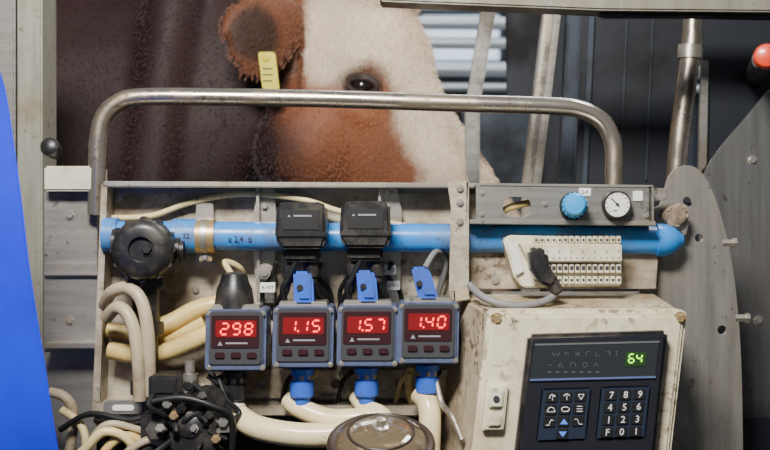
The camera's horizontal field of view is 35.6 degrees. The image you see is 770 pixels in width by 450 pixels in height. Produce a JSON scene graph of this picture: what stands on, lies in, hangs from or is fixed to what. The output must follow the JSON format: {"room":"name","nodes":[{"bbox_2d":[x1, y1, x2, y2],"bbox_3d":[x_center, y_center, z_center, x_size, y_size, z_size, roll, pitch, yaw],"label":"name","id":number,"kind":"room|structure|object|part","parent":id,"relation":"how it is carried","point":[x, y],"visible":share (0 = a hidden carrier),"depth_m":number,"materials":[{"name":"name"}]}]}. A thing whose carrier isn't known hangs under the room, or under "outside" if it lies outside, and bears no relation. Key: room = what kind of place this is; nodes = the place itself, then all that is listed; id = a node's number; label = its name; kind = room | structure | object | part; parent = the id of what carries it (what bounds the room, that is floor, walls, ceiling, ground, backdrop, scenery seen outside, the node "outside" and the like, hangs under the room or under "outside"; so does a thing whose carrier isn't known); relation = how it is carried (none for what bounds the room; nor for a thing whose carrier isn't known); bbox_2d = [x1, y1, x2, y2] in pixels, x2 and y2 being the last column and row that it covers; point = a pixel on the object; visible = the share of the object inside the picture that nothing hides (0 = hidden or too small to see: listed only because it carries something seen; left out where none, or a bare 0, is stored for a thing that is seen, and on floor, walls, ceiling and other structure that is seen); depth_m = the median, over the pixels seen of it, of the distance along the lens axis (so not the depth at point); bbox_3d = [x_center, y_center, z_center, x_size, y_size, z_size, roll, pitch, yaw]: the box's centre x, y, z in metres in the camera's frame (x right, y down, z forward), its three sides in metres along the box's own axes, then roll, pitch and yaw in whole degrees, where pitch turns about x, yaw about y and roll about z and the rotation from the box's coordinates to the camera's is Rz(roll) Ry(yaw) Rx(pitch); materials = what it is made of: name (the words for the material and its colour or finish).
{"room":"farm building","nodes":[
{"label":"farm building","id":0,"kind":"room"},
{"bbox_2d":[438,13,505,125],"bbox_3d":[0.000,-0.800,5.200,12.000,3.600,0.001,0,0,0],"label":"wall","id":1,"kind":"structure","parent":0,"point":[442,79],"depth_m":5.20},
{"bbox_2d":[422,11,503,61],"bbox_3d":[0.265,-0.962,5.160,0.487,0.547,0.060,0,0,0],"label":"window","id":2,"kind":"structure","parent":1,"relation":"in","point":[495,55],"depth_m":5.16,"materials":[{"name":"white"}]},
{"bbox_2d":[520,14,559,291],"bbox_3d":[0.202,0.350,1.593,0.062,1.280,0.034,0,0,0],"label":"post","id":3,"kind":"object","parent":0,"point":[549,26],"depth_m":1.58,"materials":[{"name":"grey metal"}]},
{"bbox_2d":[639,165,750,449],"bbox_3d":[0.306,0.116,1.182,0.108,0.350,0.024,0,0,0],"label":"plate","id":4,"kind":"object","parent":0,"point":[698,280],"depth_m":1.19,"materials":[{"name":"grey metal"}]},
{"label":"floor","id":5,"kind":"structure","parent":0,"visible":0},
{"bbox_2d":[0,0,55,354],"bbox_3d":[-0.421,0.340,1.365,0.081,1.321,0.070,0,0,0],"label":"support post","id":6,"kind":"object","parent":5,"relation":"on","point":[27,27],"visible":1,"depth_m":1.33,"materials":[{"name":"grey metal"}]},
{"bbox_2d":[0,73,57,449],"bbox_3d":[-0.305,0.429,0.980,0.152,1.141,0.100,0,0,0],"label":"panel","id":7,"kind":"object","parent":5,"relation":"on","point":[26,416],"visible":1,"depth_m":0.93,"materials":[{"name":"plastic"}]},
{"bbox_2d":[56,0,520,291],"bbox_3d":[-0.914,0.275,1.999,2.283,1.467,0.642,0,0,4],"label":"cow","id":8,"kind":"object","parent":5,"relation":"on","point":[105,48],"visible":0.54,"depth_m":1.73},
{"bbox_2d":[97,416,769,449],"bbox_3d":[0.027,0.581,1.242,0.799,0.837,0.125,0,0,0],"label":"housing","id":9,"kind":"object","parent":5,"relation":"on","point":[756,430],"visible":0.02,"depth_m":1.29,"materials":[{"name":"metal"}]},
{"bbox_2d":[40,138,106,449],"bbox_3d":[-0.324,0.108,1.236,0.065,0.396,0.051,0,0,0],"label":"bracket","id":10,"kind":"object","parent":9,"relation":"attached to","point":[70,234],"visible":0.9,"depth_m":1.24,"materials":[{"name":"grey metal"}]},
{"bbox_2d":[140,360,241,449],"bbox_3d":[-0.181,0.237,1.137,0.094,0.216,0.086,0,0,0],"label":"valve manifold","id":11,"kind":"object","parent":9,"relation":"attached to","point":[197,418],"visible":1,"depth_m":1.11,"materials":[{"name":"black plastic"}]},
{"bbox_2d":[49,387,164,449],"bbox_3d":[-0.265,0.203,1.143,0.144,0.087,0.052,0,0,14],"label":"hose","id":12,"kind":"object","parent":11,"relation":"attached to","point":[109,423],"visible":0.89,"depth_m":1.14,"materials":[{"name":"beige rubber"}]},
{"bbox_2d":[92,181,475,415],"bbox_3d":[-0.097,0.072,1.180,0.384,0.230,0.046,0,0,0],"label":"panel","id":13,"kind":"object","parent":9,"relation":"attached to","point":[424,203],"depth_m":1.20,"materials":[{"name":"metal"}]},
{"bbox_2d":[98,281,155,401],"bbox_3d":[-0.250,0.110,1.146,0.073,0.113,0.028,0,0,30],"label":"conduit","id":14,"kind":"object","parent":13,"relation":"attached to","point":[141,340],"visible":0.98,"depth_m":1.13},
{"bbox_2d":[109,216,185,394],"bbox_3d":[-0.227,0.078,1.152,0.070,0.172,0.060,0,0,0],"label":"valve","id":15,"kind":"object","parent":13,"relation":"attached to","point":[143,249],"visible":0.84,"depth_m":1.13,"materials":[{"name":"plastic"}]},
{"bbox_2d":[105,295,215,362],"bbox_3d":[-0.203,0.101,1.176,0.143,0.071,0.038,0,0,0],"label":"hose","id":16,"kind":"object","parent":15,"relation":"attached to","point":[184,327],"visible":0.58,"depth_m":1.17,"materials":[{"name":"beige rubber"}]},
{"bbox_2d":[205,271,270,402],"bbox_3d":[-0.139,0.109,1.141,0.058,0.129,0.057,0,0,0],"label":"meter","id":17,"kind":"object","parent":13,"relation":"attached to","point":[238,328],"visible":1,"depth_m":1.12,"materials":[{"name":"grey plastic"}]},
{"bbox_2d":[224,401,366,447],"bbox_3d":[-0.088,0.184,1.130,0.158,0.047,0.042,0,0,15],"label":"hose","id":18,"kind":"object","parent":17,"relation":"attached to","point":[250,424],"visible":0.63,"depth_m":1.11,"materials":[{"name":"white rubber"}]},
{"bbox_3d":[-0.120,0.018,1.181,0.024,0.118,0.022,0,0,0],"label":"hanger bracket","id":19,"kind":"part","parent":13,"relation":"part of","materials":[{"name":"grey metal"}]},
{"bbox_2d":[111,191,448,416],"bbox_3d":[-0.093,0.077,1.168,0.370,0.222,0.054,0,0,0],"label":"cables","id":20,"kind":"object","parent":13,"relation":"attached to","point":[406,378],"visible":0.66,"depth_m":1.18,"materials":[{"name":"grey plastic"}]},
{"bbox_2d":[272,270,335,404],"bbox_3d":[-0.076,0.107,1.141,0.058,0.127,0.057,0,0,0],"label":"meter","id":21,"kind":"object","parent":13,"relation":"attached to","point":[304,326],"visible":1,"depth_m":1.12,"materials":[{"name":"grey"}]},
{"bbox_2d":[271,202,327,320],"bbox_3d":[-0.084,0.037,1.151,0.058,0.117,0.073,0,0,0],"label":"sensor","id":22,"kind":"object","parent":21,"relation":"attached to","point":[301,228],"visible":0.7,"depth_m":1.12,"materials":[{"name":"black plastic"}]},
{"bbox_2d":[281,392,375,422],"bbox_3d":[-0.051,0.177,1.142,0.098,0.035,0.027,0,0,12],"label":"hose","id":23,"kind":"object","parent":21,"relation":"attached to","point":[311,412],"visible":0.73,"depth_m":1.13,"materials":[{"name":"beige rubber"}]},
{"bbox_2d":[336,269,397,403],"bbox_3d":[-0.016,0.106,1.141,0.058,0.127,0.057,0,0,0],"label":"meter","id":24,"kind":"object","parent":13,"relation":"attached to","point":[367,324],"visible":1,"depth_m":1.12,"materials":[{"name":"grey"}]},
{"bbox_2d":[336,201,390,319],"bbox_3d":[-0.021,0.036,1.151,0.056,0.117,0.073,0,0,0],"label":"sensor","id":25,"kind":"object","parent":24,"relation":"attached to","point":[365,226],"visible":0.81,"depth_m":1.12,"materials":[{"name":"black plastic"}]},
{"bbox_2d":[349,389,440,449],"bbox_3d":[0.009,0.192,1.142,0.088,0.079,0.040,0,0,0],"label":"hose","id":26,"kind":"object","parent":24,"relation":"attached to","point":[429,410],"visible":0.52,"depth_m":1.13,"materials":[{"name":"beige rubber"}]},
{"bbox_3d":[0.005,0.020,1.184,0.024,0.121,0.016,0,0,0],"label":"hanger bracket","id":27,"kind":"part","parent":13,"relation":"part of","materials":[{"name":"grey metal"}]},
{"bbox_2d":[100,218,683,255],"bbox_3d":[0.008,0.012,1.170,0.564,0.038,0.034,0,0,0],"label":"pipe","id":28,"kind":"object","parent":13,"relation":"attached to","point":[659,239],"visible":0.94,"depth_m":1.16,"materials":[{"name":"plastic"}]},
{"bbox_2d":[194,203,216,265],"bbox_3d":[-0.176,0.009,1.173,0.023,0.062,0.046,0,0,0],"label":"clamp","id":29,"kind":"object","parent":28,"relation":"attached to","point":[205,255],"visible":0.98,"depth_m":1.16,"materials":[{"name":"metal"}]},
{"bbox_2d":[661,203,689,228],"bbox_3d":[0.283,-0.009,1.173,0.023,0.025,0.024,0,0,-11],"label":"coupling","id":30,"kind":"object","parent":28,"relation":"attached to","point":[677,215],"visible":1,"depth_m":1.16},
{"bbox_2d":[397,267,458,394],"bbox_3d":[0.040,0.103,1.141,0.058,0.127,0.057,0,0,0],"label":"meter","id":31,"kind":"object","parent":13,"relation":"attached to","point":[428,322],"visible":0.99,"depth_m":1.12,"materials":[{"name":"grey"}]},
{"bbox_2d":[87,88,622,214],"bbox_3d":[-0.031,-0.075,1.230,0.549,0.131,0.018,0,0,0],"label":"guard hoop","id":32,"kind":"object","parent":9,"relation":"on","point":[583,110],"visible":0.96,"depth_m":1.22},
{"bbox_2d":[440,181,686,449],"bbox_3d":[0.157,0.136,1.121,0.232,0.356,0.157,0,0,0],"label":"control box","id":33,"kind":"object","parent":9,"relation":"on","point":[483,390],"depth_m":1.13,"materials":[{"name":"metal"}]},
{"bbox_2d":[326,413,435,449],"bbox_3d":[-0.003,0.216,1.040,0.094,0.105,0.108,0,0,0],"label":"jar","id":34,"kind":"object","parent":33,"relation":"attached to","point":[370,431],"visible":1,"depth_m":1.02,"materials":[{"name":"brown"}]},
{"bbox_2d":[435,379,464,440],"bbox_3d":[0.058,0.172,1.119,0.009,0.053,0.051,0,0,-29],"label":"tube","id":35,"kind":"object","parent":33,"relation":"attached to","point":[443,406],"visible":1,"depth_m":1.11,"materials":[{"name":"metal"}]},
{"bbox_2d":[467,247,562,307],"bbox_3d":[0.121,0.049,1.116,0.088,0.058,0.032,0,0,0],"label":"cable","id":36,"kind":"object","parent":33,"relation":"attached to","point":[538,261],"visible":0.95,"depth_m":1.11,"materials":[{"name":"plastic"}]},
{"bbox_3d":[0.166,0.011,1.168,0.214,0.106,0.064,0,0,0],"label":"gauge bracket","id":37,"kind":"part","parent":33,"relation":"part of","materials":[{"name":"grey metal"}]},
{"bbox_2d":[502,235,621,287],"bbox_3d":[0.169,0.035,1.149,0.112,0.050,0.046,0,0,0],"label":"module","id":38,"kind":"object","parent":33,"relation":"on","point":[576,261],"visible":0.88,"depth_m":1.13,"materials":[{"name":"plastic"}]},
{"bbox_3d":[0.178,-0.018,1.123,0.027,0.026,0.026,0,0,0],"label":"regulator knob","id":39,"kind":"part","parent":33,"relation":"part of","materials":[{"name":"blue plastic"}]},
{"bbox_2d":[514,330,667,449],"bbox_3d":[0.179,0.150,1.045,0.134,0.117,0.021,0,0,0],"label":"terminal","id":40,"kind":"object","parent":33,"relation":"attached to","point":[580,390],"visible":1,"depth_m":1.04,"materials":[{"name":"black plastic"}]},
{"bbox_2d":[601,190,630,218],"bbox_3d":[0.218,-0.019,1.131,0.027,0.027,0.010,0,0,0],"label":"pressure gauge","id":41,"kind":"object","parent":33,"relation":"attached to","point":[615,204],"visible":1,"depth_m":1.13,"materials":[{"name":"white plastic"}]},
{"bbox_2d":[465,12,495,182],"bbox_3d":[0.135,0.339,1.732,0.050,1.308,0.025,0,0,0],"label":"post","id":42,"kind":"object","parent":5,"relation":"on","point":[486,19],"visible":0.2,"depth_m":1.72,"materials":[{"name":"grey metal"}]},
{"bbox_2d":[462,13,581,291],"bbox_3d":[0.315,0.242,2.138,0.360,1.511,0.075,0,0,0],"label":"wall","id":43,"kind":"structure","parent":5,"relation":"on","point":[503,136],"depth_m":2.16,"materials":[{"name":"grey metal"}]},
{"bbox_2d":[417,9,700,241],"bbox_3d":[0.517,0.015,2.723,1.283,1.970,0.082,0,0,0],"label":"railing","id":44,"kind":"object","parent":5,"relation":"on","point":[444,68],"visible":0.02,"depth_m":2.69,"materials":[{"name":"grey metal"}]},
{"bbox_2d":[557,15,580,290],"bbox_3d":[0.250,0.346,1.645,0.035,1.290,0.030,0,0,0],"label":"post","id":45,"kind":"object","parent":5,"relation":"on","point":[572,24],"visible":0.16,"depth_m":1.63,"materials":[{"name":"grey metal"}]},
{"bbox_2d":[575,16,682,290],"bbox_3d":[0.316,0.358,1.529,0.155,1.277,0.022,0,0,0],"label":"wall panel","id":46,"kind":"object","parent":5,"relation":"on","point":[629,66],"visible":0.35,"depth_m":1.53,"materials":[{"name":"black metal"}]},
{"bbox_2d":[666,19,700,178],"bbox_3d":[0.355,0.340,1.450,0.065,1.321,0.030,0,0,0],"label":"vertical pipe","id":47,"kind":"object","parent":5,"relation":"on","point":[689,50],"visible":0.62,"depth_m":1.44,"materials":[{"name":"metal"}]},
{"bbox_2d":[697,19,769,416],"bbox_3d":[0.419,0.369,1.332,0.134,1.255,0.213,0,0,0],"label":"panel","id":48,"kind":"object","parent":5,"relation":"on","point":[733,156],"depth_m":1.34,"materials":[{"name":"metal"}]},
{"bbox_2d":[380,0,769,20],"bbox_3d":[0.217,-0.235,1.280,0.444,0.032,0.040,0,0,0],"label":"rail","id":49,"kind":"object","parent":48,"relation":"attached to","point":[668,9],"visible":1,"depth_m":1.26,"materials":[{"name":"metal"}]},
{"bbox_3d":[0.415,-0.174,1.332,0.026,0.026,0.213,0,0,13],"label":"emergency stop button","id":50,"kind":"part","parent":48,"relation":"part of","materials":[{"name":"red plastic"}]}
]}

